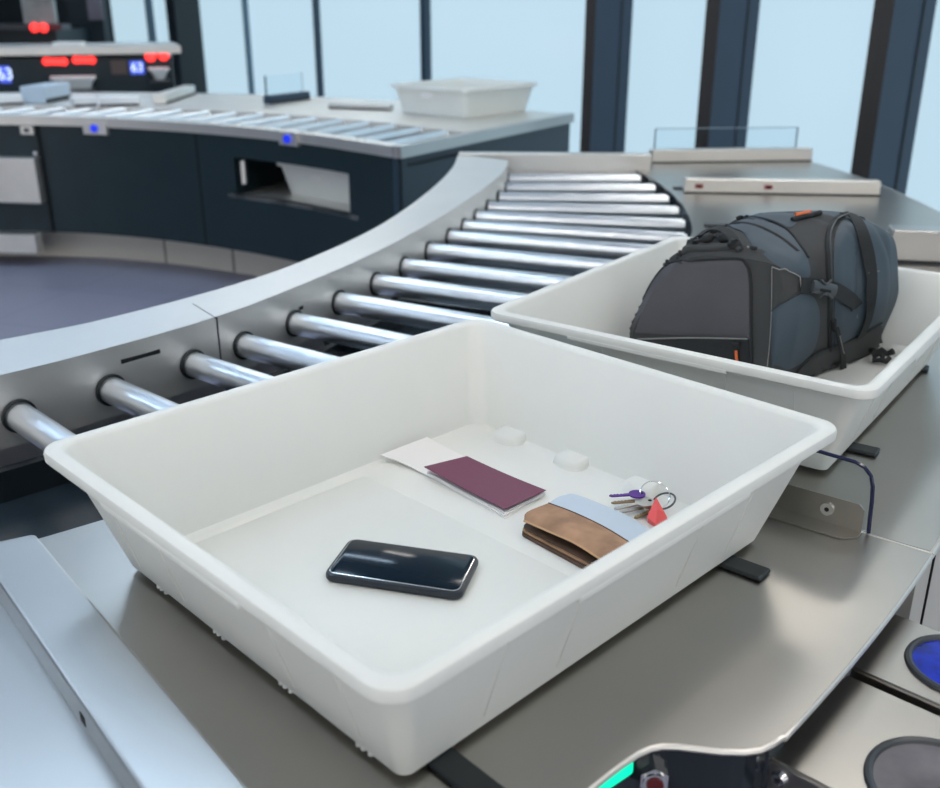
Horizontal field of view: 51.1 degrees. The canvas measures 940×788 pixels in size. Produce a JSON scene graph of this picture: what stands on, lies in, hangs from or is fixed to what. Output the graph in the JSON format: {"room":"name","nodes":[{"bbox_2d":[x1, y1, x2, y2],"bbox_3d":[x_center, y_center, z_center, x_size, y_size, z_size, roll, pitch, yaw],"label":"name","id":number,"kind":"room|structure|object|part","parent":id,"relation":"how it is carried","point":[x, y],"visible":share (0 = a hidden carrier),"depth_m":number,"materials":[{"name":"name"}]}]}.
{"room":"airport terminal","nodes":[
{"label":"airport terminal","id":0,"kind":"room"},
{"bbox_2d":[0,0,114,42],"bbox_3d":[-9.500,-8.541,20.710,9.000,3.500,0.200,0,22,0],"label":"wall","id":1,"kind":"structure","parent":0,"point":[11,12],"depth_m":20.80,"materials":[{"name":"black"}]},
{"bbox_2d":[110,0,148,41],"bbox_3d":[-6.473,-7.704,18.592,0.030,3.500,3.300,-12,25,-28],"label":"window","id":2,"kind":"structure","parent":0,"point":[128,16],"depth_m":18.91,"materials":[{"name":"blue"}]},
{"bbox_2d":[144,0,173,82],"bbox_3d":[-4.966,-6.733,16.137,0.100,3.500,3.020,-12,25,-28],"label":"window","id":3,"kind":"structure","parent":0,"point":[159,8],"depth_m":17.12,"materials":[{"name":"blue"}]},
{"bbox_2d":[150,0,156,41],"bbox_3d":[-5.554,-7.084,17.023,0.030,3.500,0.060,-12,25,-28],"label":"trim","id":4,"kind":"structure","parent":3,"relation":"attached to","point":[151,3],"depth_m":17.23,"materials":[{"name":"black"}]},
{"bbox_2d":[165,0,254,93],"bbox_3d":[-3.812,-5.896,14.018,0.415,3.500,2.778,-12,25,-28],"label":"window","id":5,"kind":"structure","parent":0,"point":[221,20],"depth_m":14.77,"materials":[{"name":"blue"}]},
{"bbox_2d":[0,256,432,339],"bbox_3d":[0.000,-1.942,8.910,34.000,0.100,44.000,0,22,0],"label":"floor","id":6,"kind":"structure","parent":0,"point":[38,294],"depth_m":5.34,"materials":[{"name":"tile"}]},
{"bbox_2d":[0,0,91,43],"bbox_3d":[-5.560,-4.439,12.624,1.157,1.815,1.655,0,22,0],"label":"machine","id":7,"kind":"object","parent":6,"relation":"on","point":[40,25],"visible":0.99,"depth_m":12.09,"materials":[{"name":"grey plastic"}]},
{"bbox_2d":[30,23,38,31],"bbox_3d":[-5.230,-4.401,11.809,0.107,0.110,0.110,0,22,0],"label":"lamp","id":8,"kind":"object","parent":7,"relation":"attached to","point":[34,27],"depth_m":11.77,"materials":[{"name":"red plastic"}]},
{"bbox_3d":[-5.278,-4.836,12.003,0.386,0.621,0.080,0,22,0],"label":"pale panel","id":9,"kind":"part","parent":7,"relation":"part of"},
{"bbox_2d":[39,23,47,31],"bbox_3d":[-5.122,-4.401,11.809,0.107,0.110,0.110,0,22,0],"label":"lamp","id":10,"kind":"object","parent":7,"relation":"attached to","point":[43,27],"depth_m":11.77,"materials":[{"name":"red plastic"}]},
{"bbox_2d":[66,0,111,42],"bbox_3d":[-5.183,-5.573,13.201,0.454,3.500,0.250,0,22,0],"label":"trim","id":11,"kind":"structure","parent":6,"relation":"on","point":[77,9],"depth_m":13.29,"materials":[{"name":"black"}]},
{"bbox_2d":[86,0,103,19],"bbox_3d":[-4.977,-5.158,13.042,0.186,0.369,0.050,0,22,0],"label":"notice board","id":12,"kind":"object","parent":11,"relation":"attached to","point":[95,8],"visible":1,"depth_m":13.04,"materials":[{"name":"grey"}]},
{"bbox_2d":[0,42,180,92],"bbox_3d":[-3.672,-2.741,9.336,1.836,1.075,1.275,-7,23,-18],"label":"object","id":13,"kind":"structure","parent":6,"relation":"on","point":[116,66],"depth_m":8.91,"materials":[{"name":"metal"}]},
{"bbox_2d":[42,57,67,65],"bbox_3d":[-3.703,-2.967,8.777,0.214,0.072,0.070,-7,23,-18],"label":"lamp","id":14,"kind":"object","parent":13,"relation":"attached to","point":[45,61],"depth_m":8.76,"materials":[{"name":"red plastic"}]},
{"bbox_2d":[52,41,85,46],"bbox_3d":[-3.595,-3.139,8.824,0.240,0.040,0.200,-2,22,-5],"label":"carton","id":15,"kind":"object","parent":13,"relation":"on","point":[67,43],"visible":1,"depth_m":8.73,"materials":[{"name":"white paper"}]},
{"bbox_2d":[50,75,95,88],"bbox_3d":[-3.540,-2.782,8.785,0.379,0.103,0.240,-7,23,-18],"label":"tray","id":16,"kind":"object","parent":13,"relation":"on","point":[84,81],"visible":0.86,"depth_m":8.72,"materials":[{"name":"plastic"}]},
{"bbox_2d":[70,87,94,91],"bbox_3d":[-3.540,-2.724,8.809,0.341,0.020,0.250,-7,23,-18],"label":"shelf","id":17,"kind":"object","parent":13,"relation":"attached to","point":[92,89],"depth_m":8.73,"materials":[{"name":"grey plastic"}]},
{"bbox_2d":[72,56,95,63],"bbox_3d":[-3.473,-3.005,8.848,0.201,0.072,0.070,-7,23,-18],"label":"lamp","id":18,"kind":"object","parent":13,"relation":"attached to","point":[75,60],"depth_m":8.83,"materials":[{"name":"red plastic"}]},
{"bbox_2d":[0,42,180,55],"bbox_3d":[-3.700,-3.241,9.227,1.836,0.065,1.100,-7,23,-18],"label":"countertop","id":19,"kind":"structure","parent":13,"relation":"on","point":[23,49],"depth_m":8.85,"materials":[{"name":"metal"}]},
{"bbox_2d":[145,54,155,61],"bbox_3d":[-2.928,-3.098,9.013,0.102,0.099,0.100,-7,23,-18],"label":"lamp","id":20,"kind":"object","parent":13,"relation":"attached to","point":[148,57],"depth_m":8.99,"materials":[{"name":"red plastic"}]},
{"bbox_2d":[148,67,169,79],"bbox_3d":[-2.842,-2.929,8.987,0.182,0.099,0.240,-7,23,-18],"label":"tray","id":21,"kind":"object","parent":13,"relation":"on","point":[159,73],"visible":1,"depth_m":8.91,"materials":[{"name":"plastic"}]},
{"bbox_2d":[150,78,169,82],"bbox_3d":[-2.842,-2.871,9.010,0.164,0.020,0.250,-7,23,-18],"label":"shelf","id":22,"kind":"object","parent":13,"relation":"attached to","point":[152,80],"depth_m":8.91,"materials":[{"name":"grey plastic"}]},
{"bbox_2d":[158,53,168,60],"bbox_3d":[-2.819,-3.118,9.046,0.101,0.099,0.100,-7,23,-18],"label":"lamp","id":23,"kind":"object","parent":13,"relation":"attached to","point":[161,56],"depth_m":9.02,"materials":[{"name":"red plastic"}]},
{"bbox_2d":[0,92,573,280],"bbox_3d":[-2.155,-1.283,5.952,5.474,0.850,2.497,4,22,11],"label":"counter","id":24,"kind":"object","parent":6,"relation":"on","point":[196,180],"depth_m":5.36,"materials":[{"name":"metal"}]},
{"bbox_2d":[0,94,22,104],"bbox_3d":[-2.887,-1.847,6.164,0.139,0.050,0.186,-12,24,-27],"label":"carton","id":25,"kind":"object","parent":24,"relation":"on","point":[5,99],"visible":1,"depth_m":6.10,"materials":[{"name":"white paper"}]},
{"bbox_3d":[-2.856,-0.888,5.743,0.720,0.112,0.080,2,22,6],"label":"steel drawer","id":26,"kind":"part","parent":24,"relation":"part of","materials":[{"name":"silver metal"}]},
{"bbox_3d":[-2.781,-1.229,5.614,0.720,0.254,0.080,3,22,8],"label":"steel drawer","id":27,"kind":"part","parent":24,"relation":"part of","materials":[{"name":"silver metal"}]},
{"bbox_3d":[-2.467,-1.470,5.479,0.075,0.045,0.012,3,22,7],"label":"name plate","id":28,"kind":"part","parent":24,"relation":"part of","materials":[{"name":"metal"}]},
{"bbox_2d":[20,82,71,102],"bbox_3d":[-2.737,-1.949,6.356,0.166,0.100,0.361,1,22,4],"label":"tray","id":29,"kind":"object","parent":24,"relation":"on","point":[47,92],"visible":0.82,"depth_m":6.22,"materials":[{"name":"grey plastic"}]},
{"bbox_2d":[69,95,96,106],"bbox_3d":[-2.389,-1.810,6.071,0.135,0.050,0.186,-12,24,-27],"label":"carton","id":30,"kind":"object","parent":24,"relation":"on","point":[84,100],"visible":1,"depth_m":6.01,"materials":[{"name":"white paper"}]},
{"bbox_3d":[-2.049,-1.454,5.382,0.150,0.065,0.020,6,22,16],"label":"button plate","id":31,"kind":"part","parent":24,"relation":"part of","materials":[{"name":"metal"}]},
{"bbox_2d":[98,95,139,105],"bbox_3d":[-2.174,-1.822,6.101,0.236,0.050,0.186,-6,22,-15],"label":"carton","id":32,"kind":"object","parent":24,"relation":"on","point":[104,100],"visible":1,"depth_m":6.03,"materials":[{"name":"white paper"}]},
{"bbox_3d":[-2.904,-1.140,5.385,3.397,0.600,0.540,0,22,0],"label":"panel","id":33,"kind":"part","parent":24,"relation":"part of","materials":[{"name":"black metal"}]},
{"bbox_2d":[153,85,195,103],"bbox_3d":[-1.939,-1.977,6.480,0.086,0.060,0.745,0,22,-1],"label":"bar","id":34,"kind":"object","parent":24,"relation":"on","point":[178,93],"visible":1,"depth_m":6.34,"materials":[{"name":"metal"}]},
{"bbox_3d":[-2.323,-0.769,5.535,4.530,0.200,0.855,4,22,11],"label":"kick plate","id":35,"kind":"part","parent":24,"relation":"part of","materials":[{"name":"grey metal"}]},
{"bbox_3d":[-1.171,-1.151,5.098,0.020,0.117,0.050,0,22,0],"label":"opening trim","id":36,"kind":"part","parent":24,"relation":"part of","materials":[{"name":"metal"}]},
{"bbox_2d":[263,72,310,103],"bbox_3d":[-1.169,-1.955,6.274,0.066,0.170,0.407,12,24,27],"label":"sign holder","id":37,"kind":"object","parent":24,"relation":"on","point":[288,87],"visible":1,"depth_m":6.24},
{"bbox_3d":[-1.268,-1.891,6.113,0.008,0.170,0.008,12,24,27],"label":"plate post","id":38,"kind":"part","parent":37,"relation":"part of","materials":[{"name":"blue"}]},
{"bbox_3d":[-1.180,-1.972,6.251,0.006,0.120,0.363,12,24,27],"label":"clear plate","id":39,"kind":"part","parent":37,"relation":"part of","materials":[{"name":"white plastic"}]},
{"bbox_3d":[-0.879,-1.240,4.779,0.130,0.065,0.020,17,27,36],"label":"button plate","id":40,"kind":"part","parent":24,"relation":"part of","materials":[{"name":"metal"}]},
{"bbox_3d":[-0.877,-1.180,4.820,0.849,0.109,0.056,17,27,36],"label":"panel","id":41,"kind":"part","parent":24,"relation":"part of","materials":[{"name":"black metal"}]},
{"bbox_2d":[228,181,357,219],"bbox_3d":[-0.798,-1.016,5.094,1.091,0.020,0.473,17,27,36],"label":"shelf","id":42,"kind":"object","parent":24,"relation":"attached to","point":[270,194],"depth_m":5.01,"materials":[{"name":"metal"}]},
{"bbox_3d":[-0.877,-0.814,4.965,0.849,0.302,0.056,17,27,36],"label":"panel","id":43,"kind":"part","parent":24,"relation":"part of","materials":[{"name":"black metal"}]},
{"bbox_2d":[276,163,349,203],"bbox_3d":[-0.631,-1.105,5.064,0.660,0.166,0.420,18,28,38],"label":"tray","id":44,"kind":"object","parent":24,"relation":"on","point":[317,183],"visible":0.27,"depth_m":4.95,"materials":[{"name":"plastic"}]},
{"bbox_3d":[-0.766,-1.084,4.928,0.085,0.030,0.012,18,28,38],"label":"label plate","id":45,"kind":"part","parent":44,"relation":"part of","materials":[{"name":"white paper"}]},
{"bbox_2d":[328,103,392,109],"bbox_3d":[-0.651,-1.708,5.840,0.400,0.030,0.056,7,23,16],"label":"bar","id":46,"kind":"object","parent":24,"relation":"on","point":[360,106],"visible":1,"depth_m":5.82,"materials":[{"name":"metal"}]},
{"bbox_3d":[-0.433,-0.803,4.533,0.030,0.600,0.370,-20,29,-40],"label":"panel","id":47,"kind":"part","parent":24,"relation":"part of","materials":[{"name":"black metal"}]},
{"bbox_2d":[391,78,536,117],"bbox_3d":[-0.033,-1.714,5.682,0.599,0.158,0.640,18,28,38],"label":"tray","id":48,"kind":"object","parent":24,"relation":"on","point":[455,97],"visible":1,"depth_m":5.52,"materials":[{"name":"plastic"}]},
{"bbox_3d":[-0.240,-1.661,5.470,0.085,0.030,0.012,18,28,38],"label":"label plate","id":49,"kind":"part","parent":48,"relation":"part of","materials":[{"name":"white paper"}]},
{"bbox_3d":[0.116,-1.015,5.069,0.030,0.600,1.675,13,25,29],"label":"panel","id":50,"kind":"part","parent":24,"relation":"part of","materials":[{"name":"blue"}]},
{"bbox_2d":[0,152,686,540],"bbox_3d":[-0.164,0.070,2.508,1.387,0.855,4.047,10,24,24],"label":"conveyor","id":51,"kind":"object","parent":6,"relation":"on","point":[513,225],"visible":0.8,"depth_m":2.19,"materials":[{"name":"metal"}]},
{"bbox_3d":[-0.386,-0.194,2.510,0.433,0.055,3.265,11,24,26],"label":"frame","id":52,"kind":"part","parent":51,"relation":"part of","materials":[{"name":"black"}]},
{"bbox_3d":[-0.501,-0.272,2.575,0.601,0.252,3.256,10,24,24],"label":"rail","id":53,"kind":"part","parent":51,"relation":"part of","materials":[{"name":"metal"}]},
{"bbox_3d":[0.343,-0.904,4.027,0.780,0.160,0.070,1,22,2],"label":"plate","id":54,"kind":"part","parent":51,"relation":"part of","materials":[{"name":"metal"}]},
{"bbox_2d":[0,161,939,787],"bbox_3d":[0.218,0.205,2.117,1.705,0.901,5.693,12,25,28],"label":"worktable","id":55,"kind":"object","parent":6,"relation":"on","point":[708,685],"depth_m":1.01,"materials":[{"name":"grey metal"}]},
{"bbox_2d":[0,535,246,787],"bbox_3d":[-0.285,0.305,0.866,0.071,0.034,0.852,-17,27,-37],"label":"rail","id":56,"kind":"object","parent":55,"relation":"on","point":[146,739],"visible":1,"depth_m":0.92,"materials":[{"name":"silver metal"}]},
{"bbox_2d":[43,319,836,774],"bbox_3d":[-0.023,0.119,1.161,0.706,0.154,0.615,-20,29,-41],"label":"tray","id":57,"kind":"object","parent":55,"relation":"on","point":[238,504],"visible":1,"depth_m":1.20,"materials":[{"name":"plastic"}]},
{"bbox_3d":[-0.100,0.212,1.106,0.319,0.006,0.446,-20,29,-41],"label":"floor panel","id":58,"kind":"part","parent":57,"relation":"part of","materials":[{"name":"plastic"}]},
{"bbox_2d":[326,539,477,599],"bbox_3d":[-0.076,0.198,1.119,0.160,0.012,0.085,6,22,14],"label":"smartphone","id":59,"kind":"object","parent":57,"relation":"in","point":[364,563],"visible":1,"depth_m":1.11,"materials":[{"name":"black glass"}]},
{"bbox_2d":[380,437,545,518],"bbox_3d":[-0.008,0.109,1.355,0.236,0.014,0.099,19,28,40],"label":"paper","id":60,"kind":"object","parent":57,"relation":"in","point":[416,455],"visible":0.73,"depth_m":1.41,"materials":[{"name":"white paper"}]},
{"bbox_2d":[424,456,545,516],"bbox_3d":[0.020,0.118,1.328,0.082,0.015,0.157,-19,28,-39],"label":"passport","id":61,"kind":"object","parent":60,"relation":"on","point":[500,492],"visible":1,"depth_m":1.31,"materials":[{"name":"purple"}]},
{"bbox_2d":[522,493,649,568],"bbox_3d":[0.147,0.161,1.206,0.130,0.027,0.173,-18,28,-38],"label":"wallet","id":62,"kind":"object","parent":57,"relation":"in","point":[579,530],"visible":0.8,"depth_m":1.19,"materials":[{"name":"brown leather"}]},
{"bbox_3d":[0.131,0.182,1.183,0.074,0.004,0.149,-20,29,-40],"label":"panel","id":63,"kind":"part","parent":62,"relation":"part of","materials":[{"name":"brown leather"}]},
{"bbox_3d":[0.167,0.157,1.222,0.079,0.021,0.174,-18,28,-37],"label":"blue panel","id":64,"kind":"part","parent":62,"relation":"part of","materials":[{"name":"leather"}]},
{"bbox_2d":[611,499,635,503],"bbox_3d":[0.207,0.139,1.270,0.052,0.003,0.017,-4,22,-9],"label":"key","id":65,"kind":"object","parent":57,"relation":"in","point":[632,500],"visible":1,"depth_m":1.27,"materials":[{"name":"brown metal"}]},
{"bbox_2d":[619,507,650,512],"bbox_3d":[0.214,0.147,1.260,0.056,0.003,0.019,-9,23,-21],"label":"key","id":66,"kind":"object","parent":57,"relation":"in","point":[635,508],"visible":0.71,"depth_m":1.26,"materials":[{"name":"silver metal"}]},
{"bbox_2d":[634,510,648,518],"bbox_3d":[0.224,0.152,1.253,0.039,0.003,0.015,-14,26,-31],"label":"key","id":67,"kind":"object","parent":57,"relation":"in","point":[643,514],"visible":0.56,"depth_m":1.25,"materials":[{"name":"brown metal"}]},
{"bbox_2d":[640,481,669,507],"bbox_3d":[0.240,0.131,1.279,0.040,0.022,0.040,0,22,0],"label":"ring","id":68,"kind":"object","parent":57,"relation":"in","point":[648,481],"visible":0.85,"depth_m":1.28,"materials":[{"name":"silver metal"}]},
{"bbox_2d":[609,490,645,498],"bbox_3d":[0.204,0.131,1.278,0.048,0.003,0.021,-3,22,-6],"label":"key","id":69,"kind":"object","parent":68,"relation":"attached to","point":[636,494],"visible":1,"depth_m":1.28,"materials":[{"name":"purple"}]},
{"bbox_3d":[0.195,0.132,1.277,0.029,0.002,0.006,-3,22,-7],"label":"blade","id":70,"kind":"part","parent":69,"relation":"part of","materials":[{"name":"purple metal"}]},
{"bbox_2d":[614,497,653,509],"bbox_3d":[0.210,0.141,1.258,0.059,0.003,0.025,-9,23,-21],"label":"key","id":71,"kind":"object","parent":68,"relation":"attached to","point":[646,502],"visible":1,"depth_m":1.26,"materials":[{"name":"silver metal"}]},
{"bbox_3d":[0.199,0.143,1.253,0.035,0.002,0.006,-9,23,-21],"label":"blade","id":72,"kind":"part","parent":71,"relation":"part of","materials":[{"name":"silver metal"}]},
{"bbox_2d":[647,498,666,526],"bbox_3d":[0.238,0.150,1.241,0.021,0.022,0.047,11,24,25],"label":"key fob","id":73,"kind":"object","parent":57,"relation":"in","point":[656,515],"visible":0.88,"depth_m":1.24,"materials":[{"name":"red plastic"}]},
{"bbox_2d":[654,492,675,509],"bbox_3d":[0.251,0.139,1.273,0.030,0.014,0.030,0,22,0],"label":"ring","id":74,"kind":"object","parent":57,"relation":"in","point":[658,495],"visible":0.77,"depth_m":1.27,"materials":[{"name":"grey metal"}]},
{"bbox_2d":[639,762,668,787],"bbox_3d":[0.169,0.355,0.906,0.025,0.029,0.014,1,22,2],"label":"switch","id":75,"kind":"object","parent":55,"relation":"attached to","point":[651,774],"depth_m":0.90,"materials":[{"name":"red"}]},
{"bbox_2d":[491,237,939,455],"bbox_3d":[0.480,-0.100,1.714,0.615,0.154,0.706,15,26,34],"label":"tray","id":76,"kind":"object","parent":55,"relation":"on","point":[594,309],"visible":0.51,"depth_m":1.57,"materials":[{"name":"plastic"}]},
{"bbox_2d":[629,210,898,376],"bbox_3d":[0.546,-0.197,1.772,0.415,0.277,0.347,-17,27,-37],"label":"backpack","id":77,"kind":"object","parent":76,"relation":"in","point":[811,293],"visible":0.97,"depth_m":1.66,"materials":[{"name":"grey fabric"}]},
{"bbox_3d":[0.376,-0.156,1.697,0.237,0.178,0.025,19,28,39],"label":"panel","id":78,"kind":"part","parent":77,"relation":"part of","materials":[{"name":"grey fabric"}]},
{"bbox_3d":[0.410,-0.264,1.687,0.056,0.043,0.159,-6,22,-15],"label":"grab handle","id":79,"kind":"part","parent":77,"relation":"part of","materials":[{"name":"black fabric"}]},
{"bbox_3d":[0.540,-0.306,1.731,0.070,0.026,0.127,-11,24,-25],"label":"panel","id":80,"kind":"part","parent":77,"relation":"part of","materials":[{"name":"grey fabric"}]},
{"bbox_3d":[0.509,-0.168,1.583,0.051,0.072,0.020,3,22,8],"label":"wing panel","id":81,"kind":"part","parent":77,"relation":"part of","materials":[{"name":"grey fabric"}]},
{"bbox_3d":[0.657,-0.078,1.746,0.299,0.069,0.025,-17,27,-36],"label":"panel","id":82,"kind":"part","parent":77,"relation":"part of","materials":[{"name":"grey fabric"}]},
{"bbox_2d":[649,127,812,162],"bbox_3d":[1.114,-1.061,4.180,0.697,0.140,0.066,-2,22,-4],"label":"bar","id":83,"kind":"object","parent":55,"relation":"on","point":[738,144],"visible":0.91,"depth_m":4.16,"materials":[{"name":"glass"}]},
{"bbox_3d":[1.083,-1.080,4.160,0.620,0.085,0.005,-2,22,-4],"label":"clear plate","id":84,"kind":"part","parent":83,"relation":"part of","materials":[{"name":"clear glass"}]},
{"bbox_2d":[683,177,881,195],"bbox_3d":[1.098,-0.734,3.474,0.675,0.050,0.056,2,22,5],"label":"bar","id":85,"kind":"object","parent":55,"relation":"on","point":[701,185],"visible":1,"depth_m":3.46,"materials":[{"name":"metal"}]},
{"bbox_3d":[0.410,0.111,1.266,0.210,0.100,0.038,16,27,35],"label":"acrylic guard","id":86,"kind":"part","parent":55,"relation":"part of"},
{"bbox_3d":[0.420,0.107,1.279,0.208,0.096,0.004,16,27,35],"label":"clear plate","id":87,"kind":"part","parent":55,"relation":"part of","materials":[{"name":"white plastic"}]},
{"bbox_2d":[888,224,939,264],"bbox_3d":[1.234,-0.382,2.536,0.291,0.085,0.076,5,22,12],"label":"bar","id":88,"kind":"object","parent":55,"relation":"on","point":[915,244],"visible":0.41,"depth_m":2.52,"materials":[{"name":"metal"}]},
{"bbox_3d":[0.473,0.704,1.116,0.328,0.708,0.353,0,22,0],"label":"support frame","id":89,"kind":"object","parent":6,"relation":"on","visible":0},
{"bbox_2d":[767,676,939,787],"bbox_3d":[0.432,0.373,0.910,0.262,0.055,0.178,19,28,39],"label":"panel","id":90,"kind":"object","parent":89,"relation":"on","point":[861,735],"visible":1,"depth_m":0.94,"materials":[{"name":"grey metal"}]},
{"bbox_3d":[0.426,0.358,0.890,0.124,0.003,0.124,0,22,0],"label":"round glass","id":91,"kind":"part","parent":90,"relation":"part of","materials":[{"name":"grey glass"}]},
{"bbox_2d":[850,614,939,715],"bbox_3d":[0.537,0.323,1.027,0.247,0.055,0.134,19,28,39],"label":"panel","id":92,"kind":"object","parent":89,"relation":"on","point":[902,662],"visible":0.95,"depth_m":1.05,"materials":[{"name":"grey metal"}]},
{"bbox_3d":[0.522,0.292,1.046,0.104,0.003,0.104,0,22,0],"label":"round glass","id":93,"kind":"part","parent":92,"relation":"part of","materials":[{"name":"blue glass"}]},
{"bbox_2d":[248,0,323,96],"bbox_3d":[-2.352,-5.095,11.991,0.100,3.500,2.515,-12,25,-28],"label":"window","id":94,"kind":"structure","parent":0,"point":[281,31],"depth_m":12.12,"materials":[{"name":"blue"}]},
{"bbox_2d":[319,0,431,100],"bbox_3d":[-1.053,-4.280,9.930,0.100,3.500,2.672,-12,25,-28],"label":"window","id":95,"kind":"structure","parent":0,"point":[368,46],"depth_m":10.15,"materials":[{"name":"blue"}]},
{"bbox_2d":[431,0,632,152],"bbox_3d":[0.242,-3.381,7.654,0.342,3.500,2.944,-12,25,-28],"label":"window","id":96,"kind":"structure","parent":0,"point":[541,42],"depth_m":7.53,"materials":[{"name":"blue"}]},
{"bbox_2d":[625,0,706,152],"bbox_3d":[1.411,-2.761,6.086,0.030,3.500,1.160,-12,25,-28],"label":"window","id":97,"kind":"structure","parent":0,"point":[667,36],"depth_m":6.52,"materials":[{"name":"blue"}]},
{"bbox_2d":[696,0,936,194],"bbox_3d":[1.836,-2.381,5.126,0.342,3.500,1.281,-12,25,-28],"label":"window","id":98,"kind":"structure","parent":0,"point":[811,55],"depth_m":5.43,"materials":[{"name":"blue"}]},
{"bbox_2d":[906,0,939,211],"bbox_3d":[2.584,-2.025,4.225,0.030,3.500,1.160,-12,25,-28],"label":"window","id":99,"kind":"structure","parent":0,"point":[923,185],"depth_m":4.97,"materials":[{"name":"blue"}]}
]}

